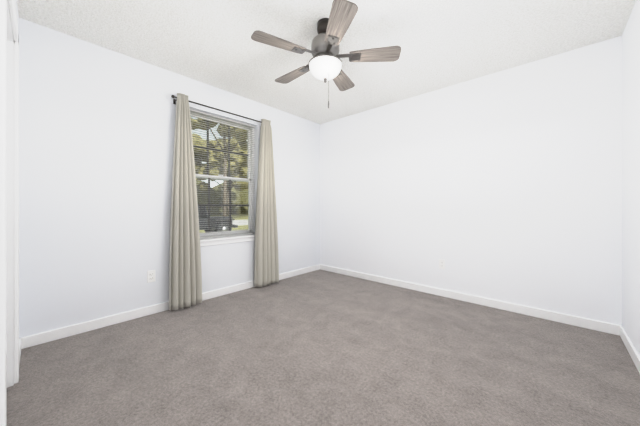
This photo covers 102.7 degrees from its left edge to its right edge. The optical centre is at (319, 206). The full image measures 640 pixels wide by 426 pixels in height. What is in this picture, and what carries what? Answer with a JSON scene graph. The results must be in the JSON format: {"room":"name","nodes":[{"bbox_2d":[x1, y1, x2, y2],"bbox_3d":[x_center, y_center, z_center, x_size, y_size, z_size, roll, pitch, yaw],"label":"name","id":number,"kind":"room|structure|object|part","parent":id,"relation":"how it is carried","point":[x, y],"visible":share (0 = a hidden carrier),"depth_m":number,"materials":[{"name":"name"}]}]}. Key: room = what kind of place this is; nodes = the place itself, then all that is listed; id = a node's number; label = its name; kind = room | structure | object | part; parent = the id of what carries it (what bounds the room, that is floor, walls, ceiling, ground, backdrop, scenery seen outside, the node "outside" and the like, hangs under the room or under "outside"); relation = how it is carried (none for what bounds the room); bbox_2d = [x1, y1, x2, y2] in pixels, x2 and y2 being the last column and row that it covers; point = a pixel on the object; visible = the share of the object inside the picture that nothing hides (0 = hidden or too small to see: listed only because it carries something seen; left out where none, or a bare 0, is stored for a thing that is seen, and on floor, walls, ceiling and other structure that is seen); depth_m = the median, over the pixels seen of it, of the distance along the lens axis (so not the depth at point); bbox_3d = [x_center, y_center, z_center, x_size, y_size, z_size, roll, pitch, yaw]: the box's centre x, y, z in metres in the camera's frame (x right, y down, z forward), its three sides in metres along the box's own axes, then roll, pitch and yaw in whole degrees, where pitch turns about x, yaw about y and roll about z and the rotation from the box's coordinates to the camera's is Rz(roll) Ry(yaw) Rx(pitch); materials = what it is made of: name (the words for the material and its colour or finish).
{"room":"empty bedroom","nodes":[
{"label":"empty bedroom","id":0,"kind":"room"},
{"bbox_2d":[15,0,18,32],"bbox_3d":[-1.060,-0.175,0.708,3.360,2.470,0.180,0,0,42],"label":"wall","id":1,"kind":"structure","parent":0,"point":[16,6],"depth_m":1.80,"materials":[{"name":"white paint"}]},
{"bbox_2d":[0,0,18,425],"bbox_3d":[-1.571,0.001,1.185,0.984,2.118,0.198,0,0,42],"label":"door frame","id":2,"kind":"structure","parent":1,"relation":"attached to","point":[9,205],"depth_m":1.51,"materials":[{"name":"white wood"}]},
{"bbox_2d":[19,336,26,364],"bbox_3d":[-2.047,1.018,1.737,0.454,0.085,0.014,0,0,42],"label":"baseboard","id":3,"kind":"structure","parent":1,"relation":"attached to","point":[22,341],"depth_m":1.91,"materials":[{"name":"white wood"}]},
{"bbox_2d":[19,18,319,337],"bbox_3d":[-1.188,-0.175,3.197,0.180,2.470,3.690,0,0,42],"label":"wall","id":4,"kind":"structure","parent":0,"point":[96,134],"depth_m":2.30,"materials":[{"name":"white paint"}]},
{"bbox_2d":[147,270,154,282],"bbox_3d":[-1.666,0.685,2.530,0.011,0.115,0.070,0,0,42],"label":"outlet","id":5,"kind":"object","parent":4,"relation":"attached to","point":[151,276],"visible":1,"depth_m":2.53,"materials":[{"name":"white plastic"}]},
{"bbox_2d":[27,265,318,347],"bbox_3d":[-1.126,1.018,3.120,0.014,0.085,3.300,0,0,42],"label":"baseboard","id":6,"kind":"structure","parent":4,"relation":"attached to","point":[87,326],"depth_m":2.35,"materials":[{"name":"white wood"}]},
{"bbox_2d":[190,112,253,238],"bbox_3d":[-1.251,-0.363,3.187,0.090,1.472,0.948,0,0,42],"label":"window","id":7,"kind":"structure","parent":4,"relation":"in","point":[252,193],"depth_m":3.28,"materials":[{"name":"white plastic"}]},
{"bbox_3d":[-1.248,-0.368,3.184,0.073,1.415,0.882,0,0,42],"label":"window sashes","id":8,"kind":"part","parent":7,"relation":"part of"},
{"bbox_2d":[190,109,254,237],"bbox_3d":[-1.200,-0.368,3.140,0.044,1.458,0.938,0,0,42],"label":"window blinds","id":9,"kind":"object","parent":7,"relation":"attached to","point":[219,118],"visible":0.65,"depth_m":3.17,"materials":[{"name":"grey plastic"}]},
{"bbox_2d":[169,93,278,310],"bbox_3d":[-1.071,-0.068,3.062,0.174,2.195,1.330,0,0,42],"label":"curtains","id":10,"kind":"object","parent":4,"relation":"attached to","point":[185,281],"visible":1,"depth_m":2.69,"materials":[{"name":"beige fabric"}]},
{"bbox_3d":[-1.399,-0.068,2.671,0.125,2.195,0.310,0,0,42],"label":"panel","id":11,"kind":"part","parent":10,"relation":"part of","materials":[{"name":"fabric"}]},
{"bbox_3d":[-1.122,-1.108,3.056,0.106,0.056,1.206,0,0,42],"label":"rod","id":12,"kind":"part","parent":10,"relation":"part of","materials":[{"name":"brown metal"}]},
{"bbox_3d":[-0.716,-0.068,3.416,0.124,2.195,0.329,0,0,42],"label":"panel","id":13,"kind":"part","parent":10,"relation":"part of","materials":[{"name":"fabric"}]},
{"bbox_2d":[200,234,254,246],"bbox_3d":[-1.175,0.409,3.118,0.119,0.072,1.010,0,0,42],"label":"window sill","id":14,"kind":"structure","parent":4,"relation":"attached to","point":[223,240],"depth_m":3.11,"materials":[{"name":"white wood"}]},
{"bbox_2d":[7,269,639,425],"bbox_3d":[-0.171,1.120,1.684,3.720,0.120,4.560,0,0,42],"label":"floor","id":15,"kind":"structure","parent":0,"point":[319,347],"depth_m":1.69,"materials":[{"name":"grey carpet"}]},
{"bbox_2d":[17,0,635,123],"bbox_3d":[-0.171,-1.470,1.684,3.720,0.120,4.560,0,0,42],"label":"ceiling","id":16,"kind":"structure","parent":0,"point":[444,43],"depth_m":2.12,"materials":[{"name":"white paint"}]},
{"bbox_2d":[251,0,400,107],"bbox_3d":[0.012,-1.075,1.997,1.042,0.670,1.090,0,0,42],"label":"fan","id":17,"kind":"object","parent":16,"relation":"hanging from","point":[325,63],"visible":1,"depth_m":1.88,"materials":[{"name":"wood"}]},
{"bbox_3d":[-0.283,-1.143,1.787,0.375,0.006,0.150,0,10,-29],"label":"blade","id":18,"kind":"part","parent":17,"relation":"part of","materials":[{"name":"wood"}]},
{"bbox_3d":[-0.234,-1.143,2.222,0.375,0.006,0.150,0,10,43],"label":"blade","id":19,"kind":"part","parent":17,"relation":"part of","materials":[{"name":"wood"}]},
{"bbox_3d":[0.041,-1.075,1.971,0.256,0.670,0.256,0,0,42],"label":"motor","id":20,"kind":"part","parent":17,"relation":"part of","materials":[{"name":"silver metal"}]},
{"bbox_3d":[0.041,-1.040,1.971,0.250,0.100,0.250,0,0,42],"label":"lamp shade","id":21,"kind":"part","parent":17,"relation":"part of","materials":[{"name":"white glass"}]},
{"bbox_3d":[0.196,-1.143,2.309,0.150,0.006,0.375,-11,-5,24],"label":"blade","id":22,"kind":"part","parent":17,"relation":"part of","materials":[{"name":"wood"}]},
{"bbox_3d":[0.115,-1.143,1.605,0.150,0.006,0.375,10,-2,-11],"label":"blade","id":23,"kind":"part","parent":17,"relation":"part of","materials":[{"name":"wood"}]},
{"bbox_3d":[0.411,-1.143,1.928,0.375,0.006,0.150,0,-10,7],"label":"blade","id":24,"kind":"part","parent":17,"relation":"part of","materials":[{"name":"wood"}]},
{"bbox_2d":[320,36,621,325],"bbox_3d":[1.369,-0.175,3.243,3.540,2.470,0.180,0,0,42],"label":"wall","id":25,"kind":"structure","parent":0,"point":[504,185],"depth_m":2.68,"materials":[{"name":"white paint"}]},
{"bbox_2d":[439,259,444,268],"bbox_3d":[1.448,0.680,3.042,0.070,0.115,0.011,0,0,42],"label":"outlet","id":26,"kind":"object","parent":25,"relation":"attached to","point":[441,263],"visible":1,"depth_m":3.04,"materials":[{"name":"white plastic"}]},
{"bbox_2d":[319,264,614,334],"bbox_3d":[1.237,1.018,3.232,3.360,0.085,0.014,0,0,42],"label":"baseboard","id":27,"kind":"structure","parent":25,"relation":"attached to","point":[596,325],"depth_m":2.70,"materials":[{"name":"white wood"}]},
{"bbox_2d":[622,0,639,355],"bbox_3d":[1.370,-0.175,0.748,0.180,2.470,3.510,0,0,42],"label":"wall","id":28,"kind":"structure","parent":0,"point":[631,180],"depth_m":1.85,"materials":[{"name":"white paint"}]},
{"bbox_2d":[615,324,639,373],"bbox_3d":[1.349,1.018,0.868,0.014,0.085,3.300,0,0,42],"label":"baseboard","id":29,"kind":"structure","parent":28,"relation":"attached to","point":[619,330],"depth_m":1.86,"materials":[{"name":"white wood"}]},
{"label":"outside","id":30,"kind":"structure","parent":0,"visible":0},
{"bbox_2d":[196,180,247,214],"bbox_3d":[-18.195,-1.247,58.521,11.780,9.402,77.602,0,0,42],"label":"bushes","id":31,"kind":"object","parent":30,"point":[233,199],"depth_m":53.77,"materials":[{"name":"green plant"}]},
{"bbox_2d":[199,214,247,232],"bbox_3d":[-18.774,1.760,50.748,89.800,0.200,130.000,0,0,42],"label":"ground","id":32,"kind":"structure","parent":30,"point":[239,216],"depth_m":36.95,"materials":[{"name":"green plant"}]},
{"bbox_2d":[192,133,223,179],"bbox_3d":[-18.524,-4.607,33.057,12.247,12.566,12.180,0,0,42],"label":"tree","id":33,"kind":"object","parent":32,"relation":"on","point":[200,169],"depth_m":32.42,"materials":[{"name":"green plant"}]},
{"bbox_2d":[198,206,237,231],"bbox_3d":[-6.945,0.750,13.823,2.040,1.820,4.480,0,0,42],"label":"jeep","id":34,"kind":"object","parent":32,"relation":"on","point":[205,222],"depth_m":14.05,"materials":[{"name":"black paint"}]},
{"bbox_2d":[191,117,247,215],"bbox_3d":[-8.289,-4.494,20.646,8.386,12.325,7.506,0,0,42],"label":"tree","id":35,"kind":"object","parent":32,"relation":"on","point":[224,207],"depth_m":20.52,"materials":[{"name":"green plant"}]},
{"bbox_2d":[194,146,247,216],"bbox_3d":[-11.572,-3.085,33.177,9.176,9.514,9.478,0,0,42],"label":"tree","id":36,"kind":"object","parent":32,"relation":"on","point":[203,185],"depth_m":31.91,"materials":[{"name":"green plant"}]},
{"bbox_2d":[203,126,247,181],"bbox_3d":[-14.260,-5.377,42.173,13.707,14.086,13.165,0,0,42],"label":"tree","id":37,"kind":"object","parent":32,"relation":"on","point":[231,144],"depth_m":38.70,"materials":[{"name":"green plant"}]},
{"bbox_2d":[232,220,247,224],"bbox_3d":[-5.423,1.650,31.840,9.000,0.020,120.000,0,0,42],"label":"ground","id":38,"kind":"structure","parent":32,"relation":"on","point":[237,223],"depth_m":27.09,"materials":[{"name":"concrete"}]}
]}

